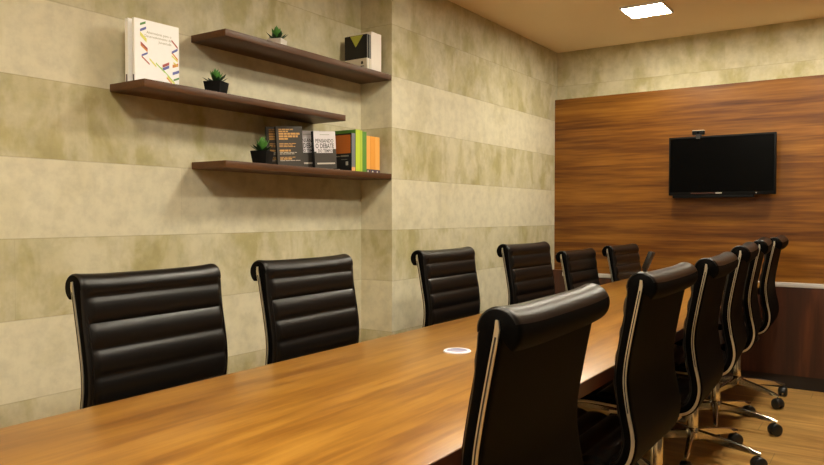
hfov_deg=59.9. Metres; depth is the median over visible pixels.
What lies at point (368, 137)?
book
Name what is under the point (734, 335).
office chair
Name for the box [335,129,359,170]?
book
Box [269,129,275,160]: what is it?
print
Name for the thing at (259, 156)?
pot
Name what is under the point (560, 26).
ceiling
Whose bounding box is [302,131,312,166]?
book
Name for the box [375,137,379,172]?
book
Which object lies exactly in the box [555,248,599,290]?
office chair
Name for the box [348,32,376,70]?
book
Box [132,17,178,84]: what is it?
book
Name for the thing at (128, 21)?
book
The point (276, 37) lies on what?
potted succulent
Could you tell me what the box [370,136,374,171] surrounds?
book
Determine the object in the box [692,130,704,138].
webcam
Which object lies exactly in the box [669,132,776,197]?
television
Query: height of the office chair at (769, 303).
1.066 m
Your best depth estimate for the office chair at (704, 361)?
2.79 m
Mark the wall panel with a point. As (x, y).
(612, 151)
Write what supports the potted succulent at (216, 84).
on the wall shelf at (147, 88)
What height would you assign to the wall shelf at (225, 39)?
0.030 m
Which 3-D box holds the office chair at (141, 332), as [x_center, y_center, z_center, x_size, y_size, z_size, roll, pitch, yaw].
[-0.618,0.631,2.170,0.670,1.032,0.664,1,2,32]
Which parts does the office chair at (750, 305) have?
seat, leg, leg, leg, leg, frame, backrest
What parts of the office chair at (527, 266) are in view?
frame, backrest, leg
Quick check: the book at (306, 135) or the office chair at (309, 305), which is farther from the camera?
the book at (306, 135)
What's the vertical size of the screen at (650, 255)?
0.205 m
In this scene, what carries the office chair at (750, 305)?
on the floor
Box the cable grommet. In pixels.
[443,347,470,353]
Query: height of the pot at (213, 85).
0.060 m
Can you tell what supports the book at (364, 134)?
on the wall shelf at (223, 165)
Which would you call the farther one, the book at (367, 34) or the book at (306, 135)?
the book at (367, 34)
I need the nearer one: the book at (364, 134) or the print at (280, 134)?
the print at (280, 134)
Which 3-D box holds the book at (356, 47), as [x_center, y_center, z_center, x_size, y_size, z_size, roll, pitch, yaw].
[-0.300,-0.974,3.896,0.153,0.192,0.021,1,2,34]
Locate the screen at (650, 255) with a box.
[642,251,654,271]
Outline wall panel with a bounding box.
[554,75,823,283]
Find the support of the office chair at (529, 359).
on the floor
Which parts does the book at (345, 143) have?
panel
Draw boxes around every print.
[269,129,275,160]
[278,129,299,160]
[315,134,334,163]
[336,155,348,169]
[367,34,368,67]
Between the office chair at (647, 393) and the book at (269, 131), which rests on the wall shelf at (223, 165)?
the book at (269, 131)
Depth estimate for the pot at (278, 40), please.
3.38 m
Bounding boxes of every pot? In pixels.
[203,80,228,92]
[250,150,273,163]
[267,38,286,45]
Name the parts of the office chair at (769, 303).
leg, leg, seat, leg, leg, frame, backrest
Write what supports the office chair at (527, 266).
on the floor
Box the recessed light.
[619,0,672,18]
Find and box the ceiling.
[449,0,823,52]
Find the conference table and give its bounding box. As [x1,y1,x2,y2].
[0,278,759,464]
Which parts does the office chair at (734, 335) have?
leg, leg, leg, seat mount, seat, frame, leg, leg, backrest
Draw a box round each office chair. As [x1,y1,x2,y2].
[65,263,227,408]
[250,254,358,364]
[411,246,479,327]
[461,283,609,464]
[497,241,614,414]
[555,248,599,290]
[577,262,697,464]
[578,252,737,464]
[602,243,641,281]
[663,242,767,464]
[674,237,782,436]
[707,235,788,408]
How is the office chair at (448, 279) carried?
on the floor
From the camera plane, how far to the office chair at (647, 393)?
2.18 m
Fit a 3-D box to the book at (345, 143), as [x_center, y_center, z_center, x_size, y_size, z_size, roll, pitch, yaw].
[-0.362,-0.424,3.801,0.131,0.200,0.030,1,2,34]
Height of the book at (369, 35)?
0.192 m
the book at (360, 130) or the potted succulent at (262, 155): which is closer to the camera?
the potted succulent at (262, 155)
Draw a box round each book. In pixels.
[125,18,131,81]
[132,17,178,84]
[265,126,276,163]
[274,126,303,165]
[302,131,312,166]
[311,131,336,168]
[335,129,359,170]
[335,133,354,170]
[345,34,368,67]
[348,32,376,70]
[360,130,361,170]
[362,131,366,171]
[367,136,369,171]
[369,35,370,68]
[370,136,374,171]
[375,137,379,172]
[377,34,380,71]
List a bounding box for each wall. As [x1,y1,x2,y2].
[0,0,557,427]
[557,17,823,283]
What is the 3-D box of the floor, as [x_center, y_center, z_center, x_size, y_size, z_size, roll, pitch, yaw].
[0.586,1.200,2.068,4.103,0.100,7.538,1,2,34]
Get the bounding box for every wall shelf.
[110,78,345,123]
[191,28,391,83]
[192,160,391,179]
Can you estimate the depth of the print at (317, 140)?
3.62 m
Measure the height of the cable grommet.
0.006 m
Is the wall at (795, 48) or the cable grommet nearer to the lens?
the cable grommet
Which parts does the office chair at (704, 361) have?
seat, frame, leg, seat mount, backrest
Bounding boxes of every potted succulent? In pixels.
[203,69,228,92]
[250,137,273,163]
[266,26,286,45]
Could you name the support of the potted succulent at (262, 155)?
on the wall shelf at (223, 165)
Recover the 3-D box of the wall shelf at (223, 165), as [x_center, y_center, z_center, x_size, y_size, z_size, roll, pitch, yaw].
[-0.540,-0.303,3.570,0.218,0.030,1.200,1,2,34]
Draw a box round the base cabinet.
[553,269,823,391]
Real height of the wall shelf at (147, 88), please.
0.030 m
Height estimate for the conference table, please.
0.750 m
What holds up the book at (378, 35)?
on the wall shelf at (225, 39)
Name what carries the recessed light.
in the ceiling
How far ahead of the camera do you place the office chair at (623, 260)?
5.12 m
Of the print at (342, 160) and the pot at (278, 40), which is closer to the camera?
the pot at (278, 40)
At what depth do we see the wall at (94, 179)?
3.39 m
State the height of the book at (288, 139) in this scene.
0.200 m
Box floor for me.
[582,382,823,464]

